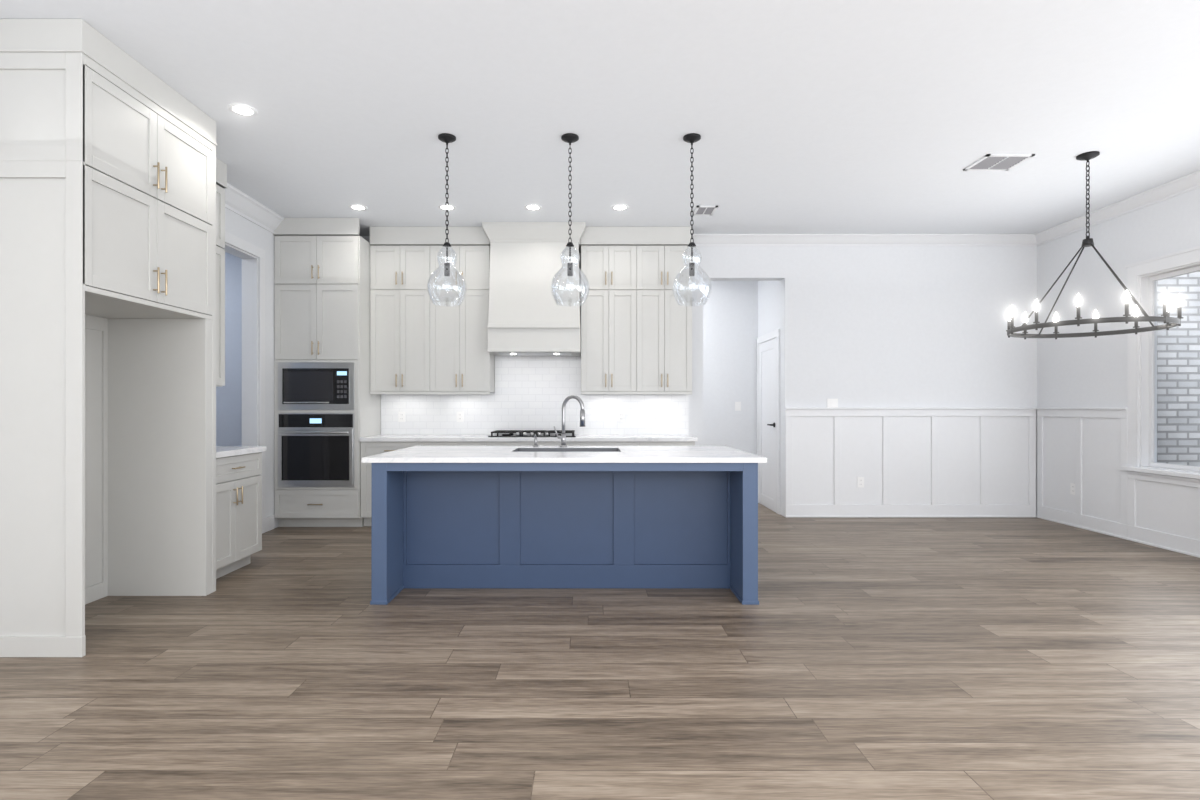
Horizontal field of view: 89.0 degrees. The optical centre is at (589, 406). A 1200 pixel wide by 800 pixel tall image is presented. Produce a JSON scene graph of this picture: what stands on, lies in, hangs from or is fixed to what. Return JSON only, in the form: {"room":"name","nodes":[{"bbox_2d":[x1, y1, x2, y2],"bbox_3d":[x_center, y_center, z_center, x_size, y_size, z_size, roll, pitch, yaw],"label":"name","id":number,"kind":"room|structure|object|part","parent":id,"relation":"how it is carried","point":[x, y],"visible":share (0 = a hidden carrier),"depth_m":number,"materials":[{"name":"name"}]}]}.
{"room":"open-plan kitchen","nodes":[
{"label":"open-plan kitchen","id":0,"kind":"room"},
{"bbox_2d":[216,252,241,445],"bbox_3d":[-4.475,-0.340,5.535,2.250,3.140,2.590,0,0,0],"label":"wall","id":1,"kind":"structure","parent":0,"point":[229,396],"depth_m":6.68,"materials":[{"name":"paint"}]},
{"bbox_2d":[225,208,277,527],"bbox_3d":[-3.275,-0.340,1.910,0.150,3.140,9.820,0,0,0],"label":"wall","id":2,"kind":"structure","parent":0,"point":[236,225],"depth_m":6.05,"materials":[{"name":"paint"}]},
{"bbox_2d":[216,157,227,386],"bbox_3d":[-3.016,-1.034,4.442,0.363,1.749,0.715,0,0,0],"label":"upper cabinet","id":3,"kind":"object","parent":2,"relation":"attached to","point":[221,167],"visible":0.15,"depth_m":4.74,"materials":[{"name":"paint"}]},
{"bbox_2d":[223,231,264,533],"bbox_3d":[-3.265,-0.153,5.435,0.170,2.765,1.080,0,0,0],"label":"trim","id":4,"kind":"structure","parent":2,"relation":"attached to","point":[253,268],"depth_m":5.87,"materials":[{"name":"white wood"}]},
{"bbox_2d":[0,503,1199,799],"bbox_3d":[2.175,1.260,2.935,15.950,0.060,12.170,0,0,0],"label":"floor","id":5,"kind":"structure","parent":0,"point":[877,658],"depth_m":2.71,"materials":[{"name":"brown wood"}]},
{"bbox_2d":[0,19,216,656],"bbox_3d":[-2.831,-0.340,3.536,0.733,3.139,1.088,0,0,0],"label":"surround","id":6,"kind":"object","parent":5,"relation":"on","point":[108,171],"visible":1,"depth_m":3.14,"materials":[{"name":"paint"}]},
{"bbox_2d":[216,446,265,578],"bbox_3d":[-2.871,0.770,4.450,0.653,0.920,0.730,0,0,0],"label":"base cabinet","id":7,"kind":"object","parent":5,"relation":"on","point":[238,468],"visible":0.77,"depth_m":4.48,"materials":[{"name":"paint"}]},
{"bbox_2d":[273,218,380,526],"bbox_3d":[-2.768,-0.340,6.456,0.861,3.139,0.724,0,0,0],"label":"oven tower","id":8,"kind":"object","parent":5,"relation":"on","point":[324,404],"visible":0.99,"depth_m":6.17,"materials":[{"name":"paint"}]},
{"bbox_2d":[360,435,697,525],"bbox_3d":[-0.622,0.770,6.491,3.423,0.920,0.654,0,0,0],"label":"base cabinet","id":9,"kind":"object","parent":5,"relation":"on","point":[378,444],"visible":0.11,"depth_m":6.20,"materials":[{"name":"paint"}]},
{"bbox_2d":[488,430,575,436],"bbox_3d":[-0.600,0.283,6.530,0.900,0.052,0.480,0,0,0],"label":"cooktop","id":10,"kind":"object","parent":9,"relation":"in","point":[507,433],"visible":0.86,"depth_m":6.37,"materials":[{"name":"black metal"}]},
{"bbox_2d":[361,446,766,604],"bbox_3d":[-0.160,0.772,4.370,2.514,0.915,1.180,0,0,0],"label":"kitchen island","id":11,"kind":"object","parent":5,"relation":"on","point":[442,516],"visible":1,"depth_m":4.13,"materials":[{"name":"paint"}]},
{"bbox_2d":[533,395,584,446],"bbox_3d":[-0.241,0.110,4.798,0.428,0.409,0.142,0,0,8],"label":"faucet","id":12,"kind":"object","parent":11,"relation":"on","point":[562,437],"visible":1,"depth_m":4.82,"materials":[{"name":"metal"}]},
{"bbox_2d":[0,0,1199,235],"bbox_3d":[-0.325,-1.940,2.935,10.950,0.060,12.170,0,0,0],"label":"ceiling","id":13,"kind":"structure","parent":0,"point":[809,116],"depth_m":3.85,"materials":[{"name":"paint"}]},
{"bbox_2d":[228,103,257,116],"bbox_3d":[-2.230,-1.906,3.920,0.172,0.006,0.172,0,0,0],"label":"recessed light","id":14,"kind":"object","parent":13,"relation":"in","point":[239,109],"visible":1,"depth_m":3.92,"materials":[{"name":"paint"}]},
{"bbox_2d":[349,204,367,210],"bbox_3d":[-2.216,-1.906,5.830,0.172,0.006,0.172,0,0,0],"label":"recessed light","id":15,"kind":"object","parent":13,"relation":"in","point":[352,206],"visible":1,"depth_m":5.83,"materials":[{"name":"paint"}]},
{"bbox_2d":[427,133,466,302],"bbox_3d":[-1.011,-1.319,4.315,0.278,1.181,0.278,0,0,0],"label":"pendant light","id":16,"kind":"object","parent":13,"relation":"hanging from","point":[447,138],"visible":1,"depth_m":4.31,"materials":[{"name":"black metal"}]},
{"bbox_2d":[438,204,455,210],"bbox_3d":[-1.366,-1.906,5.830,0.172,0.006,0.172,0,0,0],"label":"recessed light","id":17,"kind":"object","parent":13,"relation":"in","point":[442,207],"visible":0.92,"depth_m":5.83,"materials":[{"name":"paint"}]},
{"bbox_2d":[524,204,541,210],"bbox_3d":[-0.544,-1.906,5.830,0.172,0.006,0.172,0,0,0],"label":"recessed light","id":18,"kind":"object","parent":13,"relation":"in","point":[533,207],"visible":1,"depth_m":5.83,"materials":[{"name":"paint"}]},
{"bbox_2d":[550,133,589,302],"bbox_3d":[-0.141,-1.319,4.315,0.278,1.181,0.278,0,0,0],"label":"pendant light","id":19,"kind":"object","parent":13,"relation":"hanging from","point":[569,138],"visible":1,"depth_m":4.31,"materials":[{"name":"black metal"}]},
{"bbox_2d":[611,204,628,210],"bbox_3d":[0.287,-1.906,5.830,0.172,0.006,0.172,0,0,0],"label":"recessed light","id":20,"kind":"object","parent":13,"relation":"in","point":[619,207],"visible":1,"depth_m":5.83,"materials":[{"name":"paint"}]},
{"bbox_2d":[672,133,711,304],"bbox_3d":[0.721,-1.319,4.315,0.278,1.181,0.278,0,0,0],"label":"pendant light","id":21,"kind":"object","parent":13,"relation":"hanging from","point":[691,138],"visible":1,"depth_m":4.31,"materials":[{"name":"black metal"}]},
{"bbox_2d":[692,206,717,214],"bbox_3d":[1.115,-1.904,5.914,0.200,0.010,0.260,0,0,0],"label":"ceiling vent","id":22,"kind":"object","parent":13,"relation":"in","point":[700,210],"visible":0.99,"depth_m":5.91,"materials":[{"name":"metal"}]},
{"bbox_2d":[963,154,1034,170],"bbox_3d":[3.180,-1.904,4.755,0.360,0.010,0.300,0,0,0],"label":"ceiling vent","id":23,"kind":"object","parent":13,"relation":"in","point":[989,162],"visible":1,"depth_m":4.74,"materials":[{"name":"metal"}]},
{"bbox_2d":[1006,151,1182,338],"bbox_3d":[3.770,-1.238,4.620,1.010,1.343,1.010,0,0,0],"label":"chandelier","id":24,"kind":"object","parent":13,"relation":"hanging from","point":[1087,156],"visible":1,"depth_m":4.59,"materials":[{"name":"black metal"}]},
{"bbox_2d":[361,236,1036,516],"bbox_3d":[0.900,-0.340,6.895,8.500,3.140,0.150,0,0,0],"label":"wall","id":25,"kind":"structure","parent":0,"point":[862,326],"depth_m":6.82,"materials":[{"name":"paint"}]},
{"bbox_2d":[369,227,494,393],"bbox_3d":[-1.698,-1.022,6.626,1.269,1.774,0.384,0,0,0],"label":"upper cabinet","id":26,"kind":"object","parent":25,"relation":"attached to","point":[419,344],"visible":0.99,"depth_m":6.47,"materials":[{"name":"paint"}]},
{"bbox_2d":[265,493,780,531],"bbox_3d":[-0.552,1.160,7.170,5.645,0.140,1.394,0,0,-11],"label":"trim","id":27,"kind":"structure","parent":25,"relation":"attached to","point":[269,521],"depth_m":6.12,"materials":[{"name":"white wood"}]},
{"bbox_3d":[-0.510,1.160,6.945,5.380,0.140,1.950,0,0,0],"label":"baseboard","id":28,"kind":"part","parent":27,"relation":"part of","materials":[{"name":"paint"}]},
{"bbox_2d":[482,222,585,355],"bbox_3d":[-0.580,-1.232,6.551,1.070,1.353,0.533,0,0,0],"label":"range hood","id":29,"kind":"object","parent":25,"relation":"attached to","point":[524,317],"visible":1,"depth_m":6.34,"materials":[{"name":"paint"}]},
{"bbox_2d":[381,356,688,434],"bbox_3d":[-0.615,-0.130,6.815,3.430,0.880,0.010,0,0,0],"label":"tile backsplash","id":30,"kind":"structure","parent":25,"relation":"attached to","point":[530,393],"depth_m":6.81,"materials":[{"name":"white tile"}]},
{"bbox_2d":[398,412,404,421],"bbox_3d":[-2.100,0.110,6.806,0.075,0.115,0.007,0,0,0],"label":"outlet","id":31,"kind":"object","parent":30,"relation":"attached to","point":[401,415],"visible":1,"depth_m":6.80,"materials":[{"name":"white plastic"}]},
{"bbox_2d":[457,412,462,421],"bbox_3d":[-1.450,0.110,6.806,0.075,0.115,0.007,0,0,0],"label":"outlet","id":32,"kind":"object","parent":30,"relation":"attached to","point":[459,414],"visible":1,"depth_m":6.80,"materials":[{"name":"white plastic"}]},
{"bbox_2d":[581,227,691,393],"bbox_3d":[0.494,-1.022,6.626,1.181,1.774,0.384,0,0,0],"label":"upper cabinet","id":33,"kind":"object","parent":25,"relation":"attached to","point":[636,338],"visible":0.98,"depth_m":6.47,"materials":[{"name":"paint"}]},
{"bbox_2d":[224,170,1199,245],"bbox_3d":[0.900,-1.830,1.910,8.200,0.160,9.820,0,0,0],"label":"crown molding","id":34,"kind":"structure","parent":25,"relation":"attached to","point":[236,201],"depth_m":6.73,"materials":[{"name":"paint"}]},
{"bbox_2d":[827,399,837,406],"bbox_3d":[2.710,-0.035,6.815,0.120,0.115,0.009,0,0,0],"label":"switch","id":35,"kind":"object","parent":25,"relation":"attached to","point":[830,402],"visible":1,"depth_m":6.81,"materials":[{"name":"white plastic"}]},
{"bbox_2d":[857,477,863,486],"bbox_3d":[3.020,0.840,6.806,0.075,0.115,0.007,0,0,0],"label":"outlet","id":36,"kind":"object","parent":25,"relation":"attached to","point":[860,480],"visible":1,"depth_m":6.80,"materials":[{"name":"white plastic"}]},
{"bbox_2d":[785,407,1035,516],"bbox_3d":[3.575,0.618,6.800,2.790,1.225,0.040,0,0,0],"label":"wainscoting","id":37,"kind":"structure","parent":25,"relation":"attached to","point":[912,461],"depth_m":6.81,"materials":[{"name":"paint"}]},
{"bbox_2d":[703,281,780,501],"bbox_3d":[0.922,-0.340,7.520,2.816,3.140,1.100,0,0,0],"label":"wall","id":38,"kind":"structure","parent":0,"point":[735,313],"depth_m":7.92,"materials":[{"name":"paint"}]},
{"bbox_2d":[735,402,740,410],"bbox_3d":[1.920,-0.010,7.915,0.075,0.115,0.009,0,0,0],"label":"switch","id":39,"kind":"object","parent":38,"relation":"attached to","point":[737,404],"visible":1,"depth_m":7.91,"materials":[{"name":"white plastic"}]},
{"bbox_2d":[757,329,779,513],"bbox_3d":[2.143,0.167,7.441,0.074,2.125,0.911,0,0,0],"label":"hall door","id":40,"kind":"structure","parent":38,"relation":"in","point":[768,345],"depth_m":7.37,"materials":[{"name":"white wood"}]},
{"bbox_2d":[1037,188,1199,407],"bbox_3d":[5.075,-0.340,1.910,0.150,3.140,9.820,0,0,0],"label":"wall","id":41,"kind":"structure","parent":0,"point":[1091,372],"depth_m":6.01,"materials":[{"name":"paint"}]},
{"bbox_2d":[1070,483,1074,494],"bbox_3d":[4.986,0.845,6.290,0.007,0.115,0.075,0,0,0],"label":"outlet","id":42,"kind":"object","parent":41,"relation":"attached to","point":[1072,485],"visible":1,"depth_m":6.30,"materials":[{"name":"white plastic"}]},
{"bbox_2d":[1036,407,1199,557],"bbox_3d":[4.980,0.618,1.920,0.040,1.225,9.740,0,0,0],"label":"wainscoting","id":43,"kind":"structure","parent":41,"relation":"attached to","point":[1086,447],"depth_m":5.91,"materials":[{"name":"paint"}]},
{"bbox_2d":[1121,246,1199,478],"bbox_3d":[5.030,-0.365,4.625,0.180,1.900,2.110,0,0,0],"label":"window","id":44,"kind":"structure","parent":41,"relation":"in","point":[1142,276],"depth_m":5.54,"materials":[{"name":"paint"}]},
{"label":"outside","id":45,"kind":"structure","parent":0,"visible":0},
{"bbox_2d":[1157,271,1199,466],"bbox_3d":[7.660,-0.720,6.375,4.980,4.500,0.250,0,0,0],"label":"brick wall","id":46,"kind":"structure","parent":45,"point":[1178,348],"depth_m":6.25,"materials":[{"name":"white brick"}]}
]}

